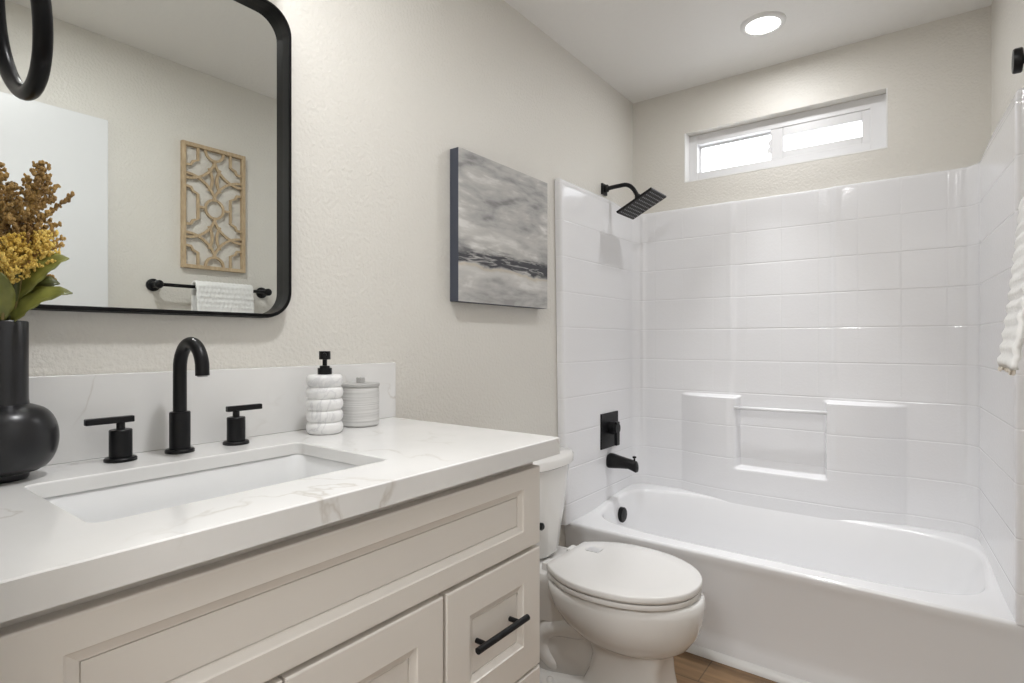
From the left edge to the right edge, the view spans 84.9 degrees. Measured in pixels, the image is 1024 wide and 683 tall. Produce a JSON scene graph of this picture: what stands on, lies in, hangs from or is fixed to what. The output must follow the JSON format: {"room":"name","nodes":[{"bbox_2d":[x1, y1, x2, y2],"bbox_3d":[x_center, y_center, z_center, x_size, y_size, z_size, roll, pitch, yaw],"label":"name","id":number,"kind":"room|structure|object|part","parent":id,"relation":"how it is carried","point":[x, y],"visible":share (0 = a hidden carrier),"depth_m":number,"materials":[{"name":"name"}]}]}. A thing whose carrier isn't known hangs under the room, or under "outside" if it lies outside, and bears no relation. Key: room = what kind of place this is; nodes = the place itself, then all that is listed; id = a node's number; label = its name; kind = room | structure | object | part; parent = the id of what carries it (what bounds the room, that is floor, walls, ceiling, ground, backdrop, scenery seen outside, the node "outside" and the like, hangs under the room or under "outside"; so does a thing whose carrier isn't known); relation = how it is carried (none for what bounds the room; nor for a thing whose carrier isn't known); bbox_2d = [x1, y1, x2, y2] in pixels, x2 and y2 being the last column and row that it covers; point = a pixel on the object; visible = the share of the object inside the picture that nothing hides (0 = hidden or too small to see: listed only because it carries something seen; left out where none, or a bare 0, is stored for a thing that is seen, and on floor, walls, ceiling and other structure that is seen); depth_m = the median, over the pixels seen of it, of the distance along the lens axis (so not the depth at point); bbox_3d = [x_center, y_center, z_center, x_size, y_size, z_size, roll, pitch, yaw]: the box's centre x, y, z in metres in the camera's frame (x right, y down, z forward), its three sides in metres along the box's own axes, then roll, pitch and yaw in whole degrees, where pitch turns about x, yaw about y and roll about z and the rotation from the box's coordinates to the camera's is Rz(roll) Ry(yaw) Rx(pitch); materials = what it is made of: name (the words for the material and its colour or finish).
{"room":"bathroom","nodes":[
{"label":"bathroom","id":0,"kind":"room"},
{"bbox_2d":[18,0,632,546],"bbox_3d":[-0.161,-0.027,1.872,0.100,2.340,2.835,0,0,37],"label":"wall","id":1,"kind":"structure","parent":0,"point":[383,91],"depth_m":1.61,"materials":[{"name":"white paint"}]},
{"bbox_2d":[0,0,291,317],"bbox_3d":[-0.676,-0.402,1.070,0.033,0.700,0.543,0,0,37],"label":"wall mirror","id":2,"kind":"object","parent":1,"relation":"attached to","point":[168,123],"visible":0.92,"depth_m":1.09,"materials":[{"name":"black metal"}]},
{"bbox_2d":[29,362,395,465],"bbox_3d":[-0.608,0.132,1.173,0.018,0.149,0.937,0,0,37],"label":"backsplash","id":3,"kind":"structure","parent":1,"relation":"attached to","point":[281,391],"depth_m":1.09,"materials":[{"name":"white stone"}]},
{"bbox_2d":[450,147,546,308],"bbox_3d":[-0.030,-0.361,1.931,0.037,0.475,0.498,0,0,37],"label":"canvas painting","id":4,"kind":"object","parent":1,"relation":"attached to","point":[498,212],"visible":1,"depth_m":1.87,"materials":[{"name":"grey fabric"}]},
{"bbox_2d":[601,183,666,218],"bbox_3d":[0.525,-0.638,2.480,0.268,0.162,0.165,0,0,37],"label":"shower","id":5,"kind":"object","parent":1,"relation":"attached to","point":[642,202],"visible":1,"depth_m":2.45,"materials":[{"name":"black metal"}]},
{"bbox_3d":[0.491,-0.671,2.505,0.169,0.076,0.019,0,0,37],"label":"arm","id":6,"kind":"part","parent":5,"relation":"part of","materials":[{"name":"black metal"}]},
{"bbox_3d":[0.567,-0.601,2.449,0.164,0.087,0.165,0,0,37],"label":"spray plate","id":7,"kind":"part","parent":5,"relation":"part of","materials":[{"name":"black metal"}]},
{"bbox_2d":[674,651,777,682],"bbox_3d":[0.086,1.133,0.741,1.850,0.080,4.290,0,0,37],"label":"floor","id":8,"kind":"structure","parent":0,"point":[688,667],"depth_m":1.85,"materials":[{"name":"brown wood"}]},
{"bbox_2d":[0,462,539,682],"bbox_3d":[-0.407,0.668,0.986,0.561,0.848,0.878,0,0,37],"label":"bathroom vanity","id":9,"kind":"object","parent":8,"relation":"on","point":[441,586],"visible":0.77,"depth_m":0.78,"materials":[{"name":"white paint"}]},
{"bbox_3d":[-0.384,0.707,0.605,0.020,0.552,0.284,0,0,37],"label":"door","id":10,"kind":"part","parent":9,"relation":"part of","materials":[{"name":"white paint"}]},
{"bbox_2d":[0,362,559,622],"bbox_3d":[-0.393,0.150,1.012,0.556,0.185,0.937,0,0,37],"label":"countertop","id":11,"kind":"structure","parent":9,"relation":"on","point":[50,557],"depth_m":0.93,"materials":[{"name":"white stone"}]},
{"bbox_2d":[0,320,59,483],"bbox_3d":[-0.759,0.088,0.836,0.131,0.237,0.131,0,0,37],"label":"vase","id":12,"kind":"object","parent":11,"relation":"on","point":[29,432],"visible":1,"depth_m":0.82,"materials":[{"name":"black ceramic"}]},
{"bbox_2d":[0,248,20,319],"bbox_3d":[-0.759,-0.049,0.799,0.051,0.220,0.086,0,0,37],"label":"stem","id":13,"kind":"object","parent":12,"relation":"in","point":[9,293],"visible":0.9,"depth_m":0.81,"materials":[{"name":"green"}]},
{"bbox_2d":[0,162,25,248],"bbox_3d":[-0.767,-0.105,0.833,0.083,0.332,0.079,0,0,-7],"label":"stem","id":14,"kind":"object","parent":12,"relation":"in","point":[4,190],"visible":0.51,"depth_m":0.84,"materials":[{"name":"brown"}]},
{"bbox_2d":[0,232,35,319],"bbox_3d":[-0.732,-0.049,0.817,0.060,0.220,0.059,0,0,7],"label":"stem","id":15,"kind":"object","parent":12,"relation":"in","point":[11,260],"visible":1,"depth_m":0.81,"materials":[{"name":"yellow plant"}]},
{"bbox_2d":[0,160,74,279],"bbox_3d":[-0.738,-0.110,0.851,0.078,0.342,0.091,0,0,5],"label":"stem","id":16,"kind":"object","parent":12,"relation":"in","point":[36,194],"visible":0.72,"depth_m":0.85,"materials":[{"name":"brown plant"}]},
{"bbox_2d":[17,229,60,320],"bbox_3d":[-0.723,-0.056,0.845,0.061,0.234,0.060,0,0,37],"label":"stem","id":17,"kind":"object","parent":12,"relation":"in","point":[41,241],"visible":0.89,"depth_m":0.84,"materials":[{"name":"yellow plant"}]},
{"bbox_2d":[10,253,72,321],"bbox_3d":[-0.715,-0.044,0.848,0.080,0.210,0.056,0,0,12],"label":"stem","id":18,"kind":"object","parent":12,"relation":"in","point":[39,288],"visible":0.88,"depth_m":0.84,"materials":[{"name":"green plant"}]},
{"bbox_3d":[-0.738,-0.022,0.831,0.025,0.166,0.005,0,0,1],"label":"stem","id":19,"kind":"part","parent":18,"relation":"part of","materials":[{"name":"green plant"}]},
{"bbox_2d":[84,337,261,462],"bbox_3d":[-0.588,0.099,1.031,0.128,0.215,0.306,0,0,37],"label":"faucet","id":20,"kind":"object","parent":11,"relation":"on","point":[120,438],"visible":1,"depth_m":1.03,"materials":[{"name":"black metal"}]},
{"bbox_3d":[-0.690,0.136,0.961,0.011,0.011,0.072,0,0,37],"label":"lever","id":21,"kind":"part","parent":20,"relation":"part of","materials":[{"name":"black metal"}]},
{"bbox_3d":[-0.680,0.173,0.974,0.049,0.068,0.049,0,0,37],"label":"handle","id":22,"kind":"part","parent":20,"relation":"part of","materials":[{"name":"black metal"}]},
{"bbox_3d":[-0.586,0.064,1.022,0.113,0.145,0.023,0,0,37],"label":"spout","id":23,"kind":"part","parent":20,"relation":"part of","materials":[{"name":"black metal"}]},
{"bbox_3d":[-0.558,0.173,1.133,0.049,0.068,0.049,0,0,37],"label":"handle","id":24,"kind":"part","parent":20,"relation":"part of","materials":[{"name":"black metal"}]},
{"bbox_3d":[-0.548,0.136,1.147,0.011,0.011,0.072,0,0,37],"label":"lever","id":25,"kind":"part","parent":20,"relation":"part of","materials":[{"name":"black metal"}]},
{"bbox_2d":[43,454,357,522],"bbox_3d":[-0.458,0.307,0.894,0.333,0.152,0.489,0,0,37],"label":"undermount sink","id":26,"kind":"object","parent":11,"relation":"in","point":[104,504],"visible":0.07,"depth_m":0.98,"materials":[{"name":"white ceramic"}]},
{"bbox_2d":[306,351,342,434],"bbox_3d":[-0.424,0.114,1.269,0.081,0.185,0.081,0,0,37],"label":"soap dispenser","id":27,"kind":"object","parent":11,"relation":"on","point":[324,392],"visible":1,"depth_m":1.24,"materials":[{"name":"white stone"}]},
{"bbox_2d":[341,377,379,426],"bbox_3d":[-0.374,0.147,1.384,0.093,0.118,0.093,0,0,37],"label":"canister","id":28,"kind":"object","parent":11,"relation":"on","point":[360,408],"visible":0.94,"depth_m":1.35,"materials":[{"name":"white ceramic"}]},
{"bbox_3d":[-0.374,0.106,1.384,0.093,0.009,0.093,0,0,37],"label":"lid","id":29,"kind":"part","parent":28,"relation":"part of","materials":[{"name":"white ceramic"}]},
{"bbox_3d":[-0.374,0.095,1.384,0.016,0.014,0.016,0,0,37],"label":"knob","id":30,"kind":"part","parent":28,"relation":"part of","materials":[{"name":"white ceramic"}]},
{"bbox_3d":[-0.210,0.707,0.837,0.020,0.552,0.289,0,0,37],"label":"door","id":31,"kind":"part","parent":9,"relation":"part of","materials":[{"name":"white paint"}]},
{"bbox_3d":[-0.034,0.554,1.073,0.020,0.246,0.284,0,0,37],"label":"drawer","id":32,"kind":"part","parent":9,"relation":"part of","materials":[{"name":"white paint"}]},
{"bbox_3d":[-0.023,0.548,1.058,0.034,0.012,0.153,0,0,37],"label":"handle","id":33,"kind":"part","parent":9,"relation":"part of","materials":[{"name":"black metal"}]},
{"bbox_3d":[-0.034,0.755,1.073,0.020,0.144,0.284,0,0,37],"label":"drawer","id":34,"kind":"part","parent":9,"relation":"part of","materials":[{"name":"white paint"}]},
{"bbox_2d":[533,447,704,682],"bbox_3d":[0.264,0.739,1.779,0.683,0.706,0.394,0,0,37],"label":"toilet","id":35,"kind":"object","parent":8,"relation":"on","point":[611,612],"visible":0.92,"depth_m":1.65,"materials":[{"name":"white ceramic"}]},
{"bbox_3d":[0.096,0.598,1.808,0.012,0.024,0.024,0,0,37],"label":"flush lever","id":36,"kind":"part","parent":35,"relation":"part of","materials":[{"name":"black metal"}]},
{"bbox_3d":[0.074,0.570,1.921,0.193,0.298,0.332,0,0,37],"label":"tank","id":37,"kind":"part","parent":35,"relation":"part of","materials":[{"name":"white ceramic"}]},
{"bbox_3d":[0.076,0.403,1.920,0.214,0.034,0.356,0,0,37],"label":"tank lid","id":38,"kind":"part","parent":35,"relation":"part of","materials":[{"name":"white ceramic"}]},
{"bbox_3d":[0.353,0.701,1.713,0.437,0.022,0.394,0,0,37],"label":"seat lid","id":39,"kind":"part","parent":35,"relation":"part of","materials":[{"name":"white plastic"}]},
{"bbox_3d":[0.353,0.724,1.713,0.435,0.016,0.392,0,0,37],"label":"seat","id":40,"kind":"part","parent":35,"relation":"part of","materials":[{"name":"white plastic"}]},
{"bbox_3d":[0.350,0.826,1.715,0.468,0.182,0.374,0,0,37],"label":"bowl","id":41,"kind":"part","parent":35,"relation":"part of","materials":[{"name":"white ceramic"}]},
{"bbox_2d":[554,88,1023,682],"bbox_3d":[0.953,0.217,2.100,1.409,1.749,0.734,0,0,37],"label":"bathtub","id":42,"kind":"object","parent":8,"relation":"on","point":[819,419],"visible":0.97,"depth_m":2.20,"materials":[{"name":"white plastic"}]},
{"bbox_2d":[600,411,620,449],"bbox_3d":[0.457,0.400,2.526,0.046,0.158,0.164,0,0,37],"label":"shower valve","id":43,"kind":"object","parent":42,"relation":"attached to","point":[610,427],"visible":1,"depth_m":2.51,"materials":[{"name":"black metal"}]},
{"bbox_3d":[0.473,0.414,2.520,0.014,0.106,0.030,0,0,37],"label":"lever","id":44,"kind":"part","parent":43,"relation":"part of","materials":[{"name":"black metal"}]},
{"bbox_2d":[606,453,638,472],"bbox_3d":[0.494,0.540,2.498,0.138,0.072,0.060,0,0,37],"label":"tub spout","id":45,"kind":"object","parent":42,"relation":"attached to","point":[613,460],"visible":1,"depth_m":2.48,"materials":[{"name":"black metal"}]},
{"bbox_2d":[572,483,1014,619],"bbox_3d":[0.973,0.883,2.124,1.388,0.370,0.633,0,0,37],"label":"basin","id":46,"kind":"object","parent":42,"relation":"in","point":[754,559],"depth_m":2.06,"materials":[{"name":"white ceramic"}]},
{"bbox_2d":[504,0,992,102],"bbox_3d":[0.086,-1.227,0.741,1.850,0.060,4.290,0,0,37],"label":"ceiling","id":47,"kind":"structure","parent":0,"point":[643,49],"depth_m":2.16,"materials":[{"name":"white paint"}]},
{"bbox_2d":[740,11,786,36],"bbox_3d":[0.943,-1.190,2.105,0.160,0.012,0.160,0,0,37],"label":"recessed light","id":48,"kind":"object","parent":47,"relation":"in","point":[766,22],"visible":1,"depth_m":2.09,"materials":[{"name":"white paint"}]},
{"bbox_2d":[686,644,810,682],"bbox_3d":[0.781,1.080,1.862,1.392,0.024,0.026,0,0,37],"label":"trim","id":49,"kind":"structure","parent":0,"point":[715,656],"depth_m":1.86,"materials":[{"name":"white paint"}]},
{"bbox_2d":[633,6,990,213],"bbox_3d":[1.206,-0.027,2.470,1.372,2.340,0.160,0,0,37],"label":"wall","id":50,"kind":"structure","parent":0,"point":[936,75],"depth_m":2.25,"materials":[{"name":"white paint"}]},
{"bbox_2d":[684,88,887,182],"bbox_3d":[1.174,-0.870,2.464,0.803,0.234,0.114,0,0,37],"label":"window","id":51,"kind":"structure","parent":50,"relation":"in","point":[872,112],"depth_m":2.41,"materials":[{"name":"white plastic"}]},
{"bbox_3d":[1.038,-0.873,2.611,0.325,0.134,0.005,0,0,37],"label":"screen frame","id":52,"kind":"part","parent":51,"relation":"part of","materials":[{"name":"white plastic"}]},
{"bbox_3d":[1.308,-0.873,2.386,0.375,0.135,0.028,0,0,37],"label":"sash","id":53,"kind":"part","parent":51,"relation":"part of","materials":[{"name":"white plastic"}]},
{"bbox_2d":[991,0,1023,135],"bbox_3d":[1.048,-0.027,0.965,0.178,2.340,2.840,0,0,37],"label":"wall","id":54,"kind":"structure","parent":0,"point":[1007,16],"depth_m":1.78,"materials":[{"name":"white paint"}]},
{"bbox_2d":[1011,47,1023,73],"bbox_3d":[1.193,-0.654,1.293,0.057,0.056,0.056,0,0,37],"label":"towel bar","id":55,"kind":"object","parent":54,"relation":"attached to","point":[1017,63],"visible":1,"depth_m":1.29,"materials":[{"name":"black metal"}]},
{"bbox_3d":[-0.369,-0.027,0.333,1.410,2.340,0.120,0,0,37],"label":"wall","id":56,"kind":"structure","parent":0,"visible":0},
{"bbox_2d":[0,0,53,100],"bbox_3d":[-0.600,-0.393,0.640,0.188,0.203,0.096,0,0,37],"label":"towel ring","id":57,"kind":"object","parent":56,"relation":"attached to","point":[37,78],"visible":1,"depth_m":0.64,"materials":[{"name":"black metal"}]},
{"bbox_3d":[0.861,-0.235,0.861,0.072,0.052,0.523,0,0,37],"label":"towel bar","id":58,"kind":"object","parent":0,"visible":0},
{"bbox_2d":[997,197,1023,375],"bbox_3d":[0.850,-0.106,0.904,0.095,0.316,0.253,0,0,37],"label":"bath towel","id":59,"kind":"object","parent":58,"relation":"hanging from","point":[1010,356],"visible":1,"depth_m":0.92,"materials":[{"name":"white fabric"}]}
]}

